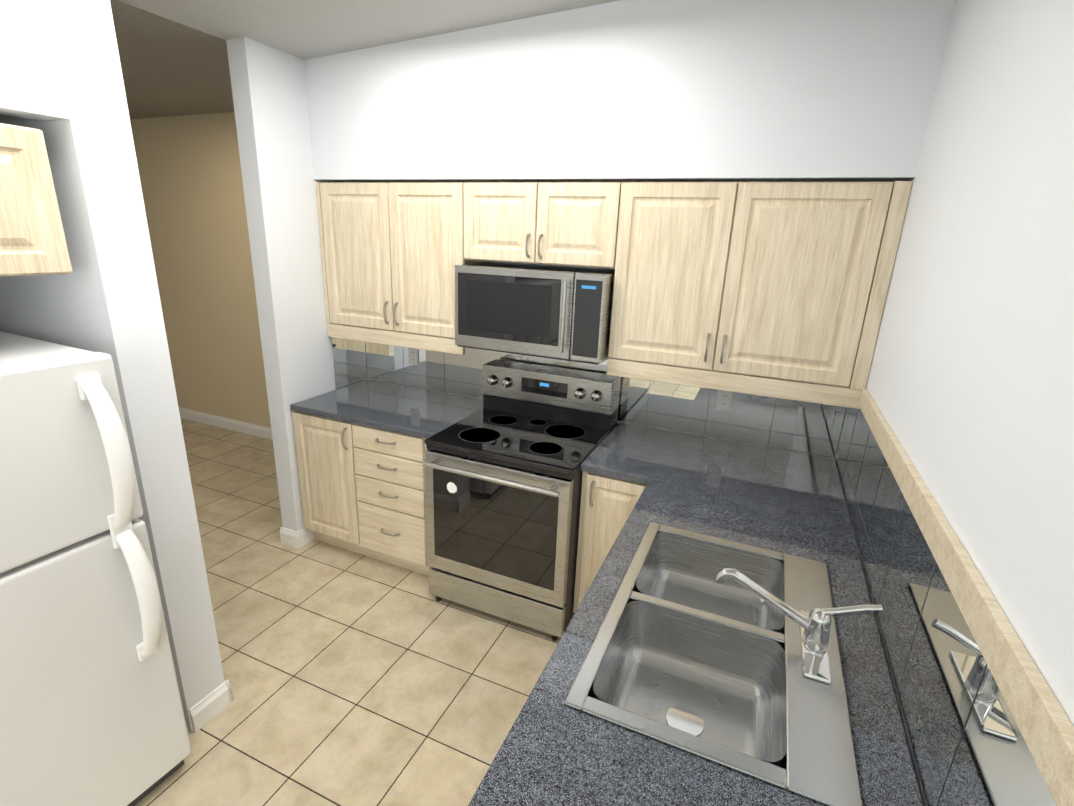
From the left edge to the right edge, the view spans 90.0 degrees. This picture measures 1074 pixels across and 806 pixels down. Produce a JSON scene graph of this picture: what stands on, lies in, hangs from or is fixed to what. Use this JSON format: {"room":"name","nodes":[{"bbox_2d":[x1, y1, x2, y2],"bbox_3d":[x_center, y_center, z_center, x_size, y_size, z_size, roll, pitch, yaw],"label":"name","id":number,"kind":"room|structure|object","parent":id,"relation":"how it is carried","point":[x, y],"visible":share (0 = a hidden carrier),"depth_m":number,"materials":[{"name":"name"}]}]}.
{"room":"kitchen","nodes":[
{"label":"kitchen","id":0,"kind":"room"},
{"bbox_2d":[0,0,224,731],"bbox_3d":[-3.194,0.775,-1.537,0.900,2.940,7.885,9,19,22],"label":"wall","id":1,"kind":"structure","parent":0,"point":[62,87],"depth_m":1.54,"materials":[{"name":"paint"}]},
{"bbox_2d":[0,123,72,275],"bbox_3d":[-1.786,-0.476,1.192,0.822,0.363,0.858,9,19,22],"label":"upper cabinet","id":2,"kind":"object","parent":1,"relation":"attached to","point":[32,239],"visible":1,"depth_m":1.37,"materials":[{"name":"brown wood"}]},
{"bbox_2d":[207,680,233,705],"bbox_3d":[-2.728,0.935,2.785,3.224,0.105,0.014,9,19,22],"label":"baseboard","id":3,"kind":"structure","parent":1,"relation":"attached to","point":[223,694],"depth_m":2.16,"materials":[{"name":"white wood"}]},
{"bbox_2d":[130,112,270,427],"bbox_3d":[-2.780,-1.156,4.726,3.860,2.940,0.120,9,19,22],"label":"wall","id":4,"kind":"structure","parent":0,"point":[190,172],"depth_m":4.68,"materials":[{"name":"beige paint"}]},
{"bbox_2d":[179,407,272,439],"bbox_3d":[-3.472,0.113,5.335,2.325,0.105,0.014,9,19,22],"label":"baseboard","id":5,"kind":"structure","parent":4,"relation":"attached to","point":[256,430],"depth_m":5.12,"materials":[{"name":"white wood"}]},
{"bbox_2d":[226,37,366,531],"bbox_3d":[-1.321,-0.618,3.182,0.120,2.940,0.695,9,19,22],"label":"wall","id":6,"kind":"structure","parent":0,"point":[269,94],"depth_m":2.88,"materials":[{"name":"paint"}]},
{"bbox_2d":[280,527,311,544],"bbox_3d":[-1.327,0.661,3.843,0.034,0.105,1.219,9,19,22],"label":"baseboard","id":7,"kind":"structure","parent":6,"relation":"attached to","point":[287,536],"depth_m":3.29,"materials":[{"name":"white wood"}]},
{"bbox_2d":[110,0,618,118],"bbox_3d":[-1.103,-0.767,-0.881,11.200,0.252,11.500,9,19,22],"label":"ceiling","id":8,"kind":"structure","parent":0,"point":[306,29],"depth_m":2.42,"materials":[{"name":"paint"}]},
{"bbox_2d":[134,418,784,805],"bbox_3d":[-1.211,1.958,-0.034,11.200,0.060,11.500,9,19,22],"label":"floor","id":9,"kind":"structure","parent":0,"point":[354,678],"depth_m":2.40,"materials":[{"name":"tile"}]},
{"bbox_2d":[0,331,190,805],"bbox_3d":[-1.688,0.610,1.562,0.868,1.530,0.700,10,19,24],"label":"fridge","id":10,"kind":"object","parent":9,"relation":"on","point":[91,711],"visible":1,"depth_m":1.50,"materials":[{"name":"white metal"}]},
{"bbox_2d":[292,411,359,553],"bbox_3d":[-1.096,0.407,3.396,0.438,0.872,0.646,9,19,22],"label":"base cabinet","id":11,"kind":"object","parent":9,"relation":"on","point":[327,476],"depth_m":3.09,"materials":[{"name":"brown wood"}]},
{"bbox_2d":[352,423,429,575],"bbox_3d":[-0.646,0.482,3.214,0.544,0.872,0.646,9,19,22],"label":"base cabinet","id":12,"kind":"object","parent":9,"relation":"on","point":[362,489],"depth_m":2.92,"materials":[{"name":"brown wood"}]},
{"bbox_2d":[290,380,482,438],"bbox_3d":[-0.826,0.015,3.155,0.975,0.035,0.653,9,19,22],"label":"countertop","id":13,"kind":"structure","parent":12,"relation":"on","point":[418,412],"depth_m":3.06,"materials":[{"name":"stone"}]},
{"bbox_2d":[423,359,620,640],"bbox_3d":[-0.075,0.462,2.840,0.761,1.176,0.805,9,19,22],"label":"range","id":14,"kind":"object","parent":9,"relation":"on","point":[504,473],"visible":0.98,"depth_m":2.60,"materials":[{"name":"grey metal"}]},
{"bbox_2d":[573,471,645,612],"bbox_3d":[0.481,0.668,2.759,0.369,0.872,0.646,9,19,22],"label":"base cabinet","id":15,"kind":"object","parent":9,"relation":"on","point":[607,503],"depth_m":2.44,"materials":[{"name":"brown wood"}]},
{"bbox_2d":[581,422,665,481],"bbox_3d":[0.461,0.228,2.634,0.296,0.035,0.656,9,19,22],"label":"countertop","id":16,"kind":"structure","parent":15,"relation":"on","point":[623,454],"depth_m":2.55,"materials":[{"name":"stone"}]},
{"bbox_2d":[468,430,923,805],"bbox_3d":[0.511,0.643,1.493,0.766,0.167,2.838,9,19,22],"label":"countertop","id":17,"kind":"structure","parent":15,"relation":"on","point":[706,692],"depth_m":1.37,"materials":[{"name":"stone"}]},
{"bbox_2d":[715,568,882,683],"bbox_3d":[0.637,0.522,1.345,0.376,0.160,0.250,9,19,22],"label":"faucet","id":18,"kind":"object","parent":17,"relation":"on","point":[815,625],"visible":1,"depth_m":1.31,"materials":[{"name":"silver metal"}]},
{"bbox_2d":[627,584,635,603],"bbox_3d":[0.630,0.951,1.866,0.731,0.872,0.989,9,19,22],"label":"base cabinet","id":19,"kind":"object","parent":9,"relation":"on","point":[630,600],"depth_m":1.94,"materials":[{"name":"brown wood"}]},
{"bbox_2d":[588,685,785,768],"bbox_3d":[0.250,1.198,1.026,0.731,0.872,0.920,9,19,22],"label":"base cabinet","id":20,"kind":"object","parent":9,"relation":"on","point":[782,764],"depth_m":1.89,"materials":[{"name":"brown wood"}]},
{"bbox_2d":[364,261,846,462],"bbox_3d":[2.228,-0.228,2.377,7.340,2.940,0.510,9,19,22],"label":"wall","id":21,"kind":"structure","parent":0,"point":[617,421],"depth_m":2.87,"materials":[{"name":"paint"}]},
{"bbox_2d":[315,182,462,340],"bbox_3d":[-0.750,-0.823,3.066,0.944,0.788,0.321,9,19,22],"label":"upper cabinet","id":22,"kind":"object","parent":21,"relation":"attached to","point":[390,251],"depth_m":2.92,"materials":[{"name":"brown wood"}]},
{"bbox_2d":[463,182,622,268],"bbox_3d":[0.057,-0.890,2.681,0.793,0.371,0.321,9,19,22],"label":"upper cabinet","id":23,"kind":"object","parent":21,"relation":"attached to","point":[546,223],"depth_m":2.53,"materials":[{"name":"brown wood"}]},
{"bbox_2d":[454,263,614,364],"bbox_3d":[0.012,-0.476,2.736,0.780,0.410,0.469,9,19,22],"label":"microwave","id":24,"kind":"object","parent":23,"relation":"attached to","point":[558,313],"visible":0.96,"depth_m":2.56,"materials":[{"name":"silver metal"}]},
{"bbox_2d":[331,323,847,456],"bbox_3d":[0.092,-0.116,2.913,2.819,0.423,0.301,9,19,22],"label":"backsplash","id":25,"kind":"structure","parent":21,"relation":"attached to","point":[806,427],"depth_m":2.87,"materials":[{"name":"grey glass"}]},
{"bbox_2d":[408,348,417,364],"bbox_3d":[-0.787,-0.300,3.414,0.072,0.116,0.009,9,19,22],"label":"electrical outlet","id":26,"kind":"object","parent":25,"relation":"attached to","point":[413,356],"visible":0.98,"depth_m":3.41,"materials":[{"name":"white plastic"}]},
{"bbox_2d":[716,390,732,411],"bbox_3d":[0.948,-0.016,2.713,0.072,0.116,0.009,9,19,22],"label":"electrical outlet","id":27,"kind":"object","parent":25,"relation":"attached to","point":[724,401],"visible":0.92,"depth_m":2.71,"materials":[{"name":"white plastic"}]},
{"bbox_2d":[608,181,912,392],"bbox_3d":[0.911,-0.549,2.395,1.079,0.788,0.321,9,19,22],"label":"upper cabinet","id":28,"kind":"object","parent":21,"relation":"attached to","point":[787,282],"depth_m":2.23,"materials":[{"name":"brown wood"}]},
{"bbox_2d":[305,0,954,181],"bbox_3d":[0.143,-1.457,2.479,2.830,0.813,0.336,9,19,22],"label":"soffit","id":29,"kind":"structure","parent":0,"point":[730,91],"depth_m":2.20,"materials":[{"name":"paint"}]},
{"bbox_2d":[836,0,1073,805],"bbox_3d":[0.955,0.106,1.142,0.120,2.940,2.850,9,19,22],"label":"wall","id":30,"kind":"structure","parent":0,"point":[970,385],"depth_m":1.06,"materials":[{"name":"paint"}]},
{"bbox_2d":[836,408,1056,805],"bbox_3d":[0.879,0.458,1.275,0.008,0.360,2.838,9,19,22],"label":"mirror","id":31,"kind":"object","parent":30,"relation":"attached to","point":[969,745],"visible":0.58,"depth_m":1.06,"materials":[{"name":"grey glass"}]},
{"bbox_2d":[858,388,1073,805],"bbox_3d":[0.812,0.297,1.058,0.019,0.070,2.490,9,19,22],"label":"trim board","id":32,"kind":"object","parent":30,"relation":"attached to","point":[1043,723],"visible":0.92,"depth_m":0.82,"materials":[{"name":"brown wood"}]}
]}

